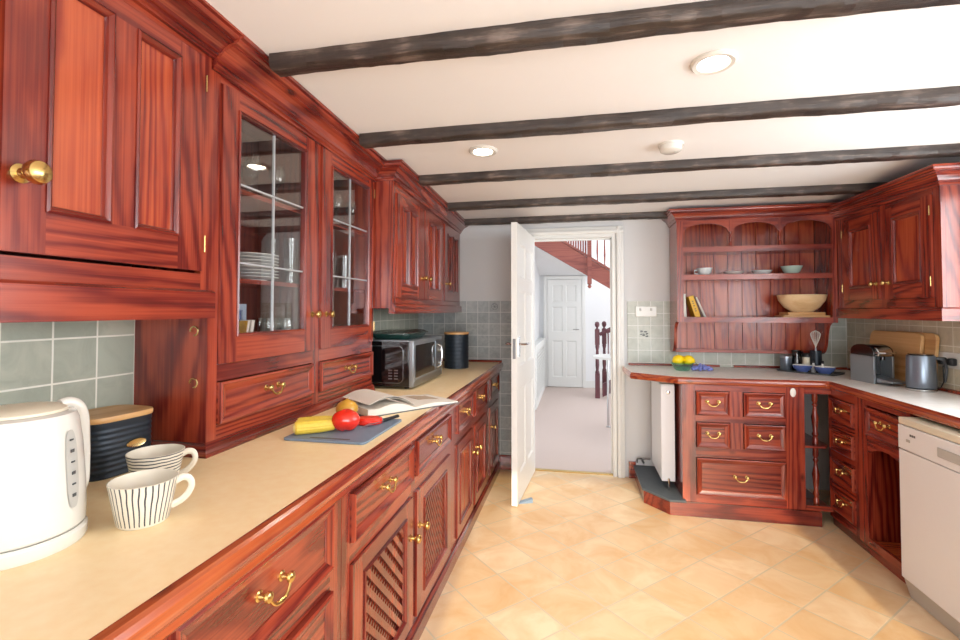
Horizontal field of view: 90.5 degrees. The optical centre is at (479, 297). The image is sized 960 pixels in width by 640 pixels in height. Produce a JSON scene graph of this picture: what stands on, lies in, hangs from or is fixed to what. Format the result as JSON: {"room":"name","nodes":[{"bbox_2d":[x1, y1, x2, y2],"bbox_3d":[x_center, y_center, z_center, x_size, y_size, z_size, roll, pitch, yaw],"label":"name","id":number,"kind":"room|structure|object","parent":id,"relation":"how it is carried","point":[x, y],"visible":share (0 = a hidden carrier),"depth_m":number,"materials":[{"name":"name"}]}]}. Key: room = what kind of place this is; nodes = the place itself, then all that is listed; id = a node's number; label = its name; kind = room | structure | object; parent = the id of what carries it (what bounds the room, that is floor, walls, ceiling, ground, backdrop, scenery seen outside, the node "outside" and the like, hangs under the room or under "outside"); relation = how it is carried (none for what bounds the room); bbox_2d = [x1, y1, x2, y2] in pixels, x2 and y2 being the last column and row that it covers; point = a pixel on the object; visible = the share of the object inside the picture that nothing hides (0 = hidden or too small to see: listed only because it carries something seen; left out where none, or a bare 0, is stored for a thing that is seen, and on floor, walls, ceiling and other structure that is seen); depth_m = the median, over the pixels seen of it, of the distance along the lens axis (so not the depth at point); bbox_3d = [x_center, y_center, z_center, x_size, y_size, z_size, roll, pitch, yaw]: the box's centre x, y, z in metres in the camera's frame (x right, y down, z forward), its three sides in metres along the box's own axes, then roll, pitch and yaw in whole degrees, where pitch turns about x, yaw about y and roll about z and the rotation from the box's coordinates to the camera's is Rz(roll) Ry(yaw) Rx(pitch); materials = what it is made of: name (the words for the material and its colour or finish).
{"room":"kitchen","nodes":[
{"label":"kitchen","id":0,"kind":"room"},
{"bbox_2d":[0,309,417,409],"bbox_3d":[-1.170,0.198,1.499,0.107,2.400,5.680,0,-1,12],"label":"tile backsplash","id":1,"kind":"structure","parent":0,"point":[92,362],"depth_m":1.35,"materials":[{"name":"tile"}]},
{"bbox_2d":[0,0,264,322],"bbox_3d":[-1.074,-0.425,0.757,0.382,0.938,1.732,0,-1,12],"label":"upper cabinet","id":2,"kind":"object","parent":1,"relation":"attached to","point":[105,105],"visible":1,"depth_m":1.15,"materials":[{"name":"red wood"}]},
{"bbox_2d":[373,159,467,313],"bbox_3d":[-0.488,-0.310,3.412,0.475,0.832,1.655,0,-1,12],"label":"upper cabinet","id":3,"kind":"object","parent":1,"relation":"attached to","point":[416,237],"visible":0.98,"depth_m":2.94,"materials":[{"name":"red wood"}]},
{"bbox_2d":[535,262,539,339],"bbox_3d":[0.597,-0.276,6.470,0.090,3.600,4.500,0,-1,12],"label":"wall","id":4,"kind":"structure","parent":0,"point":[537,297],"depth_m":8.10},
{"bbox_2d":[535,240,609,288],"bbox_3d":[1.688,-0.470,6.697,1.960,1.702,0.090,0,-1,12],"label":"staircase","id":5,"kind":"structure","parent":4,"relation":"attached to","point":[567,253],"depth_m":6.74,"materials":[{"name":"wood"}]},
{"bbox_2d":[535,246,586,275],"bbox_3d":[1.325,-0.556,7.671,0.860,0.560,1.670,0,-1,12],"label":"ceiling","id":6,"kind":"structure","parent":0,"point":[547,264],"depth_m":7.98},
{"bbox_2d":[539,240,610,386],"bbox_3d":[2.976,-0.232,8.230,4.050,3.600,0.100,0,-1,12],"label":"wall","id":7,"kind":"structure","parent":0,"point":[597,297],"depth_m":8.36,"materials":[{"name":"paint"}]},
{"bbox_2d":[547,279,581,386],"bbox_3d":[1.490,0.619,8.401,0.600,1.892,0.096,0,-1,12],"label":"door","id":8,"kind":"structure","parent":7,"relation":"in","point":[564,297],"depth_m":8.42,"materials":[{"name":"paint"}]},
{"bbox_2d":[543,276,585,387],"bbox_3d":[1.496,0.591,8.434,0.730,1.965,0.050,0,-1,12],"label":"trim","id":9,"kind":"structure","parent":7,"relation":"attached to","point":[545,278],"depth_m":8.38,"materials":[{"name":"paint"}]},
{"bbox_2d":[586,381,601,387],"bbox_3d":[2.766,1.507,8.170,1.855,0.120,0.015,0,-1,12],"label":"baseboard","id":10,"kind":"structure","parent":7,"relation":"attached to","point":[589,384],"depth_m":8.33,"materials":[{"name":"paint"}]},
{"bbox_2d":[206,0,959,218],"bbox_3d":[0.541,-0.920,1.179,3.600,0.380,5.680,0,-1,12],"label":"ceiling","id":11,"kind":"structure","parent":0,"point":[907,49],"depth_m":1.79,"materials":[{"name":"paint"}]},
{"bbox_2d":[469,145,496,156],"bbox_3d":[0.016,-0.752,2.446,0.147,0.017,0.147,0,-2,17],"label":"recessed light","id":12,"kind":"object","parent":11,"relation":"in","point":[479,150],"visible":1,"depth_m":2.43,"materials":[{"name":"white plastic"}]},
{"bbox_2d":[465,211,667,225],"bbox_3d":[0.690,-0.644,3.878,1.660,0.056,0.078,0,-1,12],"label":"ceiling beam","id":13,"kind":"structure","parent":11,"relation":"attached to","point":[658,214],"depth_m":3.84,"materials":[{"name":"wood"}]},
{"bbox_2d":[269,0,959,76],"bbox_3d":[0.770,-0.796,1.323,2.990,0.056,0.085,0,-1,12],"label":"ceiling beam","id":14,"kind":"structure","parent":11,"relation":"attached to","point":[590,29],"depth_m":1.40,"materials":[{"name":"wood"}]},
{"bbox_2d":[359,86,959,148],"bbox_3d":[0.904,-0.756,1.979,2.990,0.056,0.085,0,-1,12],"label":"ceiling beam","id":15,"kind":"structure","parent":11,"relation":"attached to","point":[926,98],"depth_m":1.97,"materials":[{"name":"wood"}]},
{"bbox_2d":[447,182,886,210],"bbox_3d":[1.197,-0.679,3.227,2.915,0.056,0.087,0,-1,12],"label":"ceiling beam","id":16,"kind":"structure","parent":11,"relation":"attached to","point":[816,190],"depth_m":3.18,"materials":[{"name":"wood"}]},
{"bbox_2d":[658,140,683,154],"bbox_3d":[0.941,-0.738,2.349,0.119,0.043,0.119,0,-2,18],"label":"smoke detector","id":17,"kind":"object","parent":11,"relation":"attached to","point":[670,147],"visible":1,"depth_m":2.31,"materials":[{"name":"white plastic"}]},
{"bbox_2d":[419,143,959,185],"bbox_3d":[1.069,-0.718,2.599,2.915,0.056,0.086,0,-1,12],"label":"ceiling beam","id":18,"kind":"structure","parent":11,"relation":"attached to","point":[940,150],"depth_m":2.54,"materials":[{"name":"wood"}]},
{"bbox_2d":[690,49,737,74],"bbox_3d":[0.792,-0.796,1.615,0.147,0.017,0.147,0,-2,17],"label":"recessed light","id":19,"kind":"object","parent":11,"relation":"in","point":[712,62],"visible":1,"depth_m":1.61,"materials":[{"name":"white plastic"}]},
{"bbox_2d":[418,219,847,489],"bbox_3d":[1.119,0.261,3.986,3.600,2.400,0.130,0,-1,12],"label":"wall","id":20,"kind":"structure","parent":0,"point":[485,250],"depth_m":3.91,"materials":[{"name":"paint"}]},
{"bbox_2d":[499,454,511,469],"bbox_3d":[0.258,1.403,4.062,0.190,0.120,0.014,0,-1,12],"label":"baseboard","id":21,"kind":"structure","parent":20,"relation":"attached to","point":[506,460],"depth_m":4.06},
{"bbox_2d":[505,222,534,505],"bbox_3d":[0.342,0.462,3.674,0.164,1.967,0.766,0,-2,16],"label":"door","id":22,"kind":"structure","parent":20,"relation":"in","point":[522,343],"depth_m":3.51,"materials":[{"name":"paint"}]},
{"bbox_2d":[535,468,612,475],"bbox_3d":[0.766,1.458,3.998,0.730,0.007,0.040,0,-1,12],"label":"trim","id":23,"kind":"structure","parent":20,"relation":"attached to","point":[536,469],"depth_m":3.99,"materials":[{"name":"gold metal"}]},
{"bbox_2d":[525,226,624,477],"bbox_3d":[0.772,0.436,4.042,0.859,2.053,0.172,0,-1,12],"label":"trim","id":24,"kind":"structure","parent":20,"relation":"attached to","point":[614,234],"depth_m":3.91,"materials":[{"name":"paint"}]},
{"bbox_2d":[628,461,635,477],"bbox_3d":[1.236,1.393,3.865,0.055,0.130,0.025,0,-1,12],"label":"baseboard","id":25,"kind":"structure","parent":20,"relation":"attached to","point":[631,464],"depth_m":3.85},
{"bbox_2d":[635,306,656,316],"bbox_3d":[1.350,0.110,3.871,0.164,0.086,0.014,0,-1,12],"label":"light switch","id":26,"kind":"object","parent":20,"relation":"attached to","point":[640,311],"visible":1,"depth_m":3.87,"materials":[{"name":"white plastic"}]},
{"bbox_2d":[662,202,838,353],"bbox_3d":[1.986,-0.119,3.574,1.126,1.078,0.354,0,-1,12],"label":"wall shelf unit","id":27,"kind":"object","parent":20,"relation":"attached to","point":[740,310],"visible":0.94,"depth_m":3.66,"materials":[{"name":"wood"}]},
{"bbox_2d":[684,294,686,316],"bbox_3d":[1.559,0.063,3.657,0.028,0.186,0.130,0,-1,12],"label":"book","id":28,"kind":"object","parent":27,"relation":"on","point":[685,308],"visible":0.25,"depth_m":3.59,"materials":[{"name":"paper"}]},
{"bbox_2d":[686,295,700,316],"bbox_3d":[1.626,0.068,3.643,0.088,0.174,0.131,0,-1,12],"label":"book","id":29,"kind":"object","parent":27,"relation":"on","point":[691,303],"visible":0.89,"depth_m":3.58,"materials":[{"name":"paper"}]},
{"bbox_2d":[693,296,702,316],"bbox_3d":[1.654,0.070,3.637,0.073,0.169,0.130,0,-1,12],"label":"book","id":30,"kind":"object","parent":27,"relation":"on","point":[699,309],"visible":0.38,"depth_m":3.57,"materials":[{"name":"paper"}]},
{"bbox_2d":[696,297,705,316],"bbox_3d":[1.669,0.074,3.629,0.079,0.162,0.120,0,-1,12],"label":"book","id":31,"kind":"object","parent":27,"relation":"on","point":[699,304],"visible":0.32,"depth_m":3.57,"materials":[{"name":"paper"}]},
{"bbox_2d":[694,268,711,274],"bbox_3d":[1.714,-0.194,3.637,0.114,0.066,0.114,1,-2,-36],"label":"cup","id":32,"kind":"object","parent":27,"relation":"on","point":[699,270],"visible":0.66,"depth_m":3.60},
{"bbox_2d":[724,271,743,273],"bbox_3d":[1.915,-0.180,3.596,0.137,0.036,0.137,0,-1,12],"label":"plate","id":33,"kind":"object","parent":27,"relation":"on","point":[727,272],"visible":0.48,"depth_m":3.54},
{"bbox_2d":[683,278,822,280],"bbox_3d":[2.025,-0.151,3.604,1.018,0.020,0.254,0,-1,12],"label":"shelf","id":34,"kind":"object","parent":27,"relation":"attached to","point":[684,279],"depth_m":3.62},
{"bbox_2d":[683,250,824,255],"bbox_3d":[2.025,-0.354,3.610,1.018,0.020,0.254,0,-1,12],"label":"shelf","id":35,"kind":"object","parent":27,"relation":"attached to","point":[685,252],"depth_m":3.60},
{"bbox_2d":[752,270,771,273],"bbox_3d":[2.106,-0.184,3.557,0.137,0.042,0.137,0,-1,12],"label":"bowl","id":36,"kind":"object","parent":27,"relation":"on","point":[753,271],"visible":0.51,"depth_m":3.51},
{"bbox_2d":[781,265,802,272],"bbox_3d":[2.302,-0.199,3.517,0.142,0.070,0.142,0,-1,12],"label":"bowl","id":37,"kind":"object","parent":27,"relation":"on","point":[794,268],"visible":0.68,"depth_m":3.47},
{"bbox_2d":[775,315,829,316],"bbox_3d":[2.372,0.140,3.510,0.305,0.026,0.170,0,-1,12],"label":"wooden board","id":38,"kind":"object","parent":27,"relation":"on","point":[775,315],"visible":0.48,"depth_m":3.43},
{"bbox_2d":[779,312,825,314],"bbox_3d":[2.372,0.116,3.510,0.245,0.022,0.170,0,-1,12],"label":"wooden board","id":39,"kind":"object","parent":38,"relation":"on","point":[780,313],"visible":0.96,"depth_m":3.43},
{"bbox_2d":[777,294,826,311],"bbox_3d":[2.367,0.040,3.503,0.320,0.128,0.250,0,-1,12],"label":"wooden bowl","id":40,"kind":"object","parent":39,"relation":"on","point":[791,302],"visible":0.92,"depth_m":3.42,"materials":[{"name":"brown wood"}]},
{"bbox_2d":[419,386,959,639],"bbox_3d":[1.297,1.470,3.323,4.000,0.050,10.300,0,-1,12],"label":"floor","id":41,"kind":"structure","parent":0,"point":[588,559],"depth_m":2.48,"materials":[{"name":"tile"}]},
{"bbox_2d":[165,499,340,639],"bbox_3d":[-0.798,0.954,1.099,0.758,0.868,0.662,0,-1,12],"label":"base cabinet","id":42,"kind":"object","parent":41,"relation":"on","point":[294,593],"visible":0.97,"depth_m":1.10,"materials":[{"name":"red wood"}]},
{"bbox_2d":[340,410,454,639],"bbox_3d":[-0.601,0.978,2.024,0.775,0.868,1.223,0,-1,12],"label":"base cabinet","id":43,"kind":"object","parent":41,"relation":"on","point":[397,557],"visible":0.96,"depth_m":1.80,"materials":[{"name":"red wood"}]},
{"bbox_2d":[0,359,502,639],"bbox_3d":[-0.586,0.533,2.159,0.770,0.092,4.122,0,-1,12],"label":"countertop","id":44,"kind":"structure","parent":43,"relation":"on","point":[247,500],"depth_m":0.95,"materials":[{"name":"beige laminate"}]},
{"bbox_2d":[0,397,89,570],"bbox_3d":[-0.885,0.338,0.909,0.214,0.269,0.214,1,-2,-33],"label":"electric kettle","id":45,"kind":"object","parent":44,"relation":"on","point":[45,446],"visible":1,"depth_m":0.87,"materials":[{"name":"white plastic"}]},
{"bbox_2d":[88,404,152,481],"bbox_3d":[-1.050,0.402,1.342,0.166,0.163,0.190,0,-2,18],"label":"tin","id":46,"kind":"object","parent":44,"relation":"on","point":[115,430],"visible":0.62,"depth_m":1.29,"materials":[{"name":"black metal"}]},
{"bbox_2d":[106,469,194,530],"bbox_3d":[-0.716,0.430,1.020,0.127,0.091,0.137,-1,-2,26],"label":"striped mug","id":47,"kind":"object","parent":44,"relation":"on","point":[143,499],"visible":1,"depth_m":0.99,"materials":[{"name":"ceramic"}]},
{"bbox_2d":[125,444,197,473],"bbox_3d":[-0.825,0.435,1.218,0.127,0.091,0.136,-1,-2,30],"label":"striped mug","id":48,"kind":"object","parent":44,"relation":"on","point":[162,456],"visible":0.69,"depth_m":1.22,"materials":[{"name":"ceramic"}]},
{"bbox_2d":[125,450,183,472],"bbox_3d":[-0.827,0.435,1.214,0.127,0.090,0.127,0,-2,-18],"label":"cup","id":49,"kind":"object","parent":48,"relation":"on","point":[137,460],"depth_m":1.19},
{"bbox_2d":[134,34,385,458],"bbox_3d":[-0.806,-0.150,2.083,0.391,1.306,1.238,0,-1,12],"label":"glass-door cabinet","id":50,"kind":"object","parent":44,"relation":"on","point":[212,388],"visible":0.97,"depth_m":1.89,"materials":[{"name":"red wood"}]},
{"bbox_2d":[239,304,245,319],"bbox_3d":[-0.896,0.126,1.708,0.015,0.210,0.155,0,-1,12],"label":"picture frame","id":51,"kind":"object","parent":50,"relation":"on","point":[242,307],"visible":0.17,"depth_m":1.76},
{"bbox_2d":[239,320,249,332],"bbox_3d":[-0.886,0.156,1.707,0.102,0.150,0.048,0,-1,12],"label":"book","id":52,"kind":"object","parent":50,"relation":"on","point":[243,324],"visible":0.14,"depth_m":1.71,"materials":[{"name":"paper"}]},
{"bbox_2d":[248,320,254,331],"bbox_3d":[-0.880,0.155,1.734,0.102,0.152,0.044,0,-1,12],"label":"book","id":53,"kind":"object","parent":50,"relation":"on","point":[251,325],"visible":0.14,"depth_m":1.73,"materials":[{"name":"paper"}]},
{"bbox_2d":[240,275,278,280],"bbox_3d":[-0.912,-0.073,1.877,0.222,0.017,0.222,0,-1,12],"label":"dinner plate","id":54,"kind":"object","parent":50,"relation":"on","point":[264,278],"visible":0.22,"depth_m":1.82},
{"bbox_2d":[240,272,278,276],"bbox_3d":[-0.912,-0.085,1.878,0.222,0.017,0.222,0,-1,12],"label":"dinner plate","id":55,"kind":"object","parent":54,"relation":"on","point":[241,273],"visible":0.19,"depth_m":1.81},
{"bbox_2d":[240,269,278,272],"bbox_3d":[-0.912,-0.098,1.878,0.222,0.017,0.222,0,-1,12],"label":"dinner plate","id":56,"kind":"object","parent":55,"relation":"on","point":[241,270],"visible":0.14,"depth_m":1.81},
{"bbox_2d":[240,265,278,269],"bbox_3d":[-0.912,-0.110,1.878,0.222,0.017,0.222,0,-1,12],"label":"dinner plate","id":57,"kind":"object","parent":56,"relation":"on","point":[241,266],"visible":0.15,"depth_m":1.81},
{"bbox_2d":[240,262,278,266],"bbox_3d":[-0.912,-0.123,1.879,0.222,0.017,0.222,0,-1,12],"label":"dinner plate","id":58,"kind":"object","parent":57,"relation":"on","point":[265,264],"visible":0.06,"depth_m":1.82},
{"bbox_2d":[240,259,278,263],"bbox_3d":[-0.912,-0.135,1.879,0.222,0.017,0.222,0,-1,12],"label":"dinner plate","id":59,"kind":"object","parent":58,"relation":"on","point":[241,260],"visible":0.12,"depth_m":1.81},
{"bbox_2d":[240,255,278,260],"bbox_3d":[-0.912,-0.148,1.879,0.222,0.017,0.222,0,-1,12],"label":"dinner plate","id":60,"kind":"object","parent":59,"relation":"on","point":[241,256],"visible":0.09,"depth_m":1.81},
{"bbox_2d":[240,252,278,257],"bbox_3d":[-0.912,-0.160,1.879,0.222,0.017,0.222,0,-1,12],"label":"dinner plate","id":61,"kind":"object","parent":60,"relation":"on","point":[241,253],"visible":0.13,"depth_m":1.81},
{"bbox_2d":[239,278,363,292],"bbox_3d":[-0.869,-0.050,2.105,0.232,0.016,1.173,0,-1,12],"label":"shelf","id":62,"kind":"object","parent":50,"relation":"attached to","point":[246,285],"depth_m":2.07,"materials":[{"name":"glass"}]},
{"bbox_2d":[240,189,364,237],"bbox_3d":[-0.869,-0.365,2.113,0.232,0.016,1.173,0,-1,12],"label":"shelf","id":63,"kind":"object","parent":50,"relation":"attached to","point":[254,207],"depth_m":2.01,"materials":[{"name":"glass"}]},
{"bbox_2d":[284,418,401,444],"bbox_3d":[-0.498,0.491,1.786,0.305,0.008,0.355,0,-1,12],"label":"chopping board","id":64,"kind":"object","parent":44,"relation":"on","point":[360,435],"visible":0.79,"depth_m":1.68,"materials":[{"name":"plastic"}]},
{"bbox_2d":[293,419,334,434],"bbox_3d":[-0.592,0.461,1.710,0.149,0.048,0.047,1,-2,-24],"label":"corn cob","id":65,"kind":"object","parent":64,"relation":"on","point":[317,425],"visible":0.98,"depth_m":1.69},
{"bbox_2d":[296,416,331,420],"bbox_3d":[-0.616,0.466,1.794,0.144,0.042,0.041,1,-2,-24],"label":"corn cob","id":66,"kind":"object","parent":64,"relation":"on","point":[311,417],"visible":0.39,"depth_m":1.78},
{"bbox_2d":[331,408,359,430],"bbox_3d":[-0.491,0.449,1.741,0.101,0.080,0.065,0,-1,-10],"label":"pepper","id":67,"kind":"object","parent":64,"relation":"on","point":[345,419],"visible":1,"depth_m":1.72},
{"bbox_2d":[336,397,357,411],"bbox_3d":[-0.545,0.449,1.950,0.090,0.084,0.090,0,-1,12],"label":"onion","id":68,"kind":"object","parent":64,"relation":"on","point":[349,404],"visible":0.7,"depth_m":1.92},
{"bbox_2d":[358,416,381,425],"bbox_3d":[-0.435,0.475,1.849,0.110,0.025,0.072,0,-1,-8],"label":"slice","id":69,"kind":"object","parent":64,"relation":"on","point":[364,420],"visible":0.7,"depth_m":1.83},
{"bbox_2d":[362,414,398,426],"bbox_3d":[-0.389,0.479,1.849,0.020,0.018,0.215,-1,-2,30],"label":"kitchen knife","id":70,"kind":"object","parent":64,"relation":"on","point":[397,415],"visible":0.91,"depth_m":1.87,"materials":[{"name":"metal"}]},
{"bbox_2d":[343,389,459,415],"bbox_3d":[-0.373,0.468,2.240,0.500,0.077,0.266,1,-2,-42],"label":"open book","id":71,"kind":"object","parent":44,"relation":"on","point":[369,402],"visible":0.96,"depth_m":2.12,"materials":[{"name":"paper"}]},
{"bbox_2d":[405,396,437,399],"bbox_3d":[-0.288,0.493,2.357,0.122,0.010,0.120,1,-2,-42],"label":"picture","id":72,"kind":"object","parent":71,"relation":"on","point":[406,397],"depth_m":2.34,"materials":[{"name":"paper"}]},
{"bbox_2d":[372,335,442,388],"bbox_3d":[-0.477,0.387,2.999,0.408,0.277,0.586,0,-1,12],"label":"microwave","id":73,"kind":"object","parent":44,"relation":"on","point":[406,363],"visible":0.8,"depth_m":2.72,"materials":[{"name":"grey metal"}]},
{"bbox_2d":[373,329,427,338],"bbox_3d":[-0.499,0.220,2.955,0.274,0.053,0.406,0,-1,12],"label":"baking dish","id":74,"kind":"object","parent":73,"relation":"on","point":[389,333],"visible":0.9,"depth_m":2.82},
{"bbox_2d":[444,332,468,368],"bbox_3d":[-0.184,0.405,3.723,0.195,0.277,0.195,0,-1,8],"label":"tin","id":75,"kind":"object","parent":44,"relation":"on","point":[456,345],"visible":1,"depth_m":3.64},
{"bbox_2d":[451,382,489,563],"bbox_3d":[-0.373,1.006,3.139,0.775,0.868,1.050,0,-1,12],"label":"base cabinet","id":76,"kind":"object","parent":41,"relation":"on","point":[470,484],"visible":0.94,"depth_m":2.93,"materials":[{"name":"red wood"}]},
{"bbox_2d":[488,373,500,490],"bbox_3d":[-0.217,1.025,3.907,0.775,0.868,0.515,0,-1,12],"label":"base cabinet","id":77,"kind":"object","parent":41,"relation":"on","point":[494,465],"visible":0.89,"depth_m":3.79,"materials":[{"name":"red wood"}]},
{"bbox_2d":[519,497,532,503],"bbox_3d":[0.321,1.432,3.365,0.100,0.028,0.040,0,-1,-8],"label":"wedge","id":78,"kind":"object","parent":41,"relation":"on","point":[528,500],"visible":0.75,"depth_m":3.35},
{"bbox_2d":[535,338,545,409],"bbox_3d":[0.909,1.111,7.443,0.110,0.875,1.900,0,-1,12],"label":"radiator cover","id":79,"kind":"object","parent":41,"relation":"on","point":[540,342],"visible":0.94,"depth_m":7.20,"materials":[{"name":"paint"}]},
{"bbox_2d":[593,354,610,427],"bbox_3d":[1.667,1.090,5.554,0.680,0.822,0.600,0,-1,12],"label":"console table","id":80,"kind":"object","parent":41,"relation":"on","point":[597,356],"visible":0.37,"depth_m":5.53,"materials":[{"name":"paint"}]},
{"bbox_2d":[595,321,610,397],"bbox_3d":[2.324,0.762,7.429,1.047,1.573,0.356,0,-1,12],"label":"balustrade","id":81,"kind":"object","parent":41,"relation":"on","point":[605,332],"visible":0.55,"depth_m":7.36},
{"bbox_2d":[633,465,821,526],"bbox_3d":[1.694,1.395,3.419,1.060,0.104,0.696,0,-1,12],"label":"platform","id":82,"kind":"object","parent":41,"relation":"on","point":[654,492],"visible":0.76,"depth_m":3.12,"materials":[{"name":"wood"}]},
{"bbox_2d":[651,381,674,489],"bbox_3d":[1.362,0.979,3.546,0.093,0.732,0.461,0,-1,12],"label":"radiator","id":83,"kind":"object","parent":82,"relation":"on","point":[662,393],"visible":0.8,"depth_m":3.34,"materials":[{"name":"white metal"}]},
{"bbox_2d":[658,382,673,384],"bbox_3d":[1.364,0.617,3.565,0.091,0.006,0.440,0,-1,12],"label":"grille","id":84,"kind":"object","parent":83,"relation":"attached to","point":[659,383],"depth_m":3.39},
{"bbox_2d":[673,383,805,509],"bbox_3d":[1.774,0.968,3.412,0.735,0.779,0.690,0,-1,12],"label":"base cabinet","id":85,"kind":"object","parent":82,"relation":"on","point":[735,445],"visible":0.98,"depth_m":3.11,"materials":[{"name":"red wood"}]},
{"bbox_2d":[804,388,832,511],"bbox_3d":[2.199,0.964,3.264,0.152,0.779,0.500,0,-1,12],"label":"corner shelf","id":86,"kind":"object","parent":82,"relation":"on","point":[813,503],"visible":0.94,"depth_m":3.07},
{"bbox_2d":[828,389,869,553],"bbox_3d":[2.379,0.996,2.817,0.442,0.872,0.385,0,-1,12],"label":"base cabinet","id":87,"kind":"object","parent":41,"relation":"on","point":[845,411],"visible":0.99,"depth_m":2.83,"materials":[{"name":"red wood"}]},
{"bbox_2d":[863,399,918,583],"bbox_3d":[2.300,0.986,2.440,0.446,0.872,0.385,0,-1,12],"label":"base cabinet","id":88,"kind":"object","parent":41,"relation":"on","point":[881,447],"visible":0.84,"depth_m":2.62,"materials":[{"name":"red wood"}]},
{"bbox_2d":[898,417,959,638],"bbox_3d":[2.177,0.984,1.935,0.480,0.850,0.600,0,-1,12],"label":"dishwasher","id":89,"kind":"object","parent":41,"relation":"on","point":[929,450],"visible":1,"depth_m":2.08,"materials":[{"name":"white metal"}]},
{"bbox_3d":[1.932,0.942,0.680,0.465,0.872,1.950,0,-1,12],"label":"base cabinet","id":90,"kind":"object","parent":41,"relation":"on","visible":0},
{"bbox_2d":[622,363,959,428],"bbox_3d":[1.557,0.507,1.758,1.642,0.064,4.052,0,-1,12],"label":"countertop","id":91,"kind":"structure","parent":90,"relation":"on","point":[942,406],"depth_m":3.06,"materials":[{"name":"laminate"}]},
{"bbox_2d":[690,363,712,370],"bbox_3d":[1.643,0.508,3.534,0.155,0.060,0.106,0,-1,5],"label":"grapes","id":92,"kind":"object","parent":91,"relation":"on","point":[700,366],"visible":1,"depth_m":3.51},
{"bbox_2d":[777,369,844,375],"bbox_3d":[2.374,0.529,3.423,0.210,0.012,0.370,1,-2,-33],"label":"serving tray","id":93,"kind":"object","parent":91,"relation":"on","point":[834,373],"visible":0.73,"depth_m":3.34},
{"bbox_2d":[779,355,791,370],"bbox_3d":[2.274,0.481,3.538,0.080,0.107,0.080,0,-1,12],"label":"lidded canister","id":94,"kind":"object","parent":93,"relation":"on","point":[785,360],"visible":0.91,"depth_m":3.51,"materials":[{"name":"grey metal"}]},
{"bbox_2d":[791,350,802,369],"bbox_3d":[2.368,0.462,3.540,0.101,0.146,0.076,0,-1,11],"label":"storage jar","id":95,"kind":"object","parent":93,"relation":"on","point":[796,355],"visible":0.63,"depth_m":3.52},
{"bbox_2d":[792,364,812,371],"bbox_3d":[2.325,0.507,3.433,0.129,0.050,0.129,0,-1,12],"label":"bowl","id":96,"kind":"object","parent":93,"relation":"on","point":[798,367],"visible":0.91,"depth_m":3.40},
{"bbox_2d":[802,353,809,370],"bbox_3d":[2.403,0.470,3.498,0.062,0.128,0.062,0,-1,12],"label":"storage jar","id":97,"kind":"object","parent":93,"relation":"on","point":[805,356],"visible":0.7,"depth_m":3.48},
{"bbox_2d":[810,350,821,371],"bbox_3d":[2.433,0.457,3.447,0.072,0.151,0.072,0,-1,12],"label":"pot","id":98,"kind":"object","parent":93,"relation":"on","point":[814,355],"visible":0.68,"depth_m":3.42,"materials":[{"name":"metal"}]},
{"bbox_2d":[810,330,820,350],"bbox_3d":[2.433,0.379,3.449,0.065,0.292,0.065,0,-1,12],"label":"whisk","id":99,"kind":"object","parent":98,"relation":"in","point":[811,333],"visible":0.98,"depth_m":3.44,"materials":[{"name":"metal"}]},
{"bbox_2d":[814,366,835,373],"bbox_3d":[2.402,0.504,3.317,0.129,0.050,0.129,0,-1,12],"label":"bowl","id":100,"kind":"object","parent":93,"relation":"on","point":[828,369],"visible":0.92,"depth_m":3.28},
{"bbox_2d":[850,344,905,383],"bbox_3d":[2.452,0.405,2.927,0.120,0.236,0.315,0,-1,4],"label":"coffee machine","id":101,"kind":"object","parent":91,"relation":"on","point":[869,363],"visible":0.98,"depth_m":2.94,"materials":[{"name":"grey metal"}]},
{"bbox_2d":[876,375,905,383],"bbox_3d":[2.448,0.499,2.868,0.090,0.045,0.200,0,-1,4],"label":"drip tray","id":102,"kind":"object","parent":101,"relation":"on","point":[888,379],"depth_m":2.84,"materials":[{"name":"grey metal"}]},
{"bbox_2d":[869,330,924,384],"bbox_3d":[2.594,0.368,2.989,0.056,0.314,0.490,0,-1,12],"label":"chopping board","id":103,"kind":"object","parent":91,"relation":"on","point":[903,343],"visible":0.52,"depth_m":2.91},
{"bbox_2d":[896,331,939,369],"bbox_3d":[2.590,0.362,2.845,0.045,0.318,0.375,0,-1,12],"label":"chopping board","id":104,"kind":"object","parent":91,"relation":"on","point":[932,340],"visible":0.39,"depth_m":2.70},
{"bbox_2d":[905,353,947,392],"bbox_3d":[2.478,0.412,2.654,0.168,0.207,0.136,0,-1,12],"label":"electric kettle","id":105,"kind":"object","parent":91,"relation":"on","point":[921,368],"visible":1,"depth_m":2.61,"materials":[{"name":"silver metal"}]},
{"bbox_3d":[1.504,0.508,3.539,0.161,0.060,0.161,0,-1,12],"label":"fruit bowl","id":106,"kind":"object","parent":91,"relation":"on","visible":0},
{"bbox_2d":[672,355,683,364],"bbox_3d":[1.470,0.458,3.532,0.076,0.071,0.075,-1,-2,33],"label":"lemon","id":107,"kind":"object","parent":106,"relation":"in","point":[678,359],"visible":1,"depth_m":3.51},
{"bbox_2d":[683,355,694,364],"bbox_3d":[1.545,0.460,3.527,0.075,0.070,0.076,1,-2,-21],"label":"lemon","id":108,"kind":"object","parent":106,"relation":"in","point":[688,359],"visible":0.96,"depth_m":3.50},
{"bbox_2d":[847,160,959,390],"bbox_3d":[2.277,0.180,0.797,0.157,2.400,5.680,0,-1,12],"label":"wall","id":109,"kind":"structure","parent":0,"point":[859,331],"depth_m":2.81,"materials":[{"name":"tile"}]},
{"bbox_2d":[826,162,959,320],"bbox_3d":[2.468,-0.261,2.831,0.273,0.775,1.072,0,-1,12],"label":"upper cabinet","id":110,"kind":"object","parent":109,"relation":"attached to","point":[898,240],"visible":1,"depth_m":2.67,"materials":[{"name":"red wood"}]},
{"bbox_2d":[937,351,959,369],"bbox_3d":[2.544,0.339,2.597,0.040,0.086,0.170,0,-1,12],"label":"wall socket","id":111,"kind":"object","parent":109,"relation":"attached to","point":[953,359],"visible":0.94,"depth_m":2.56,"materials":[{"name":"white plastic"}]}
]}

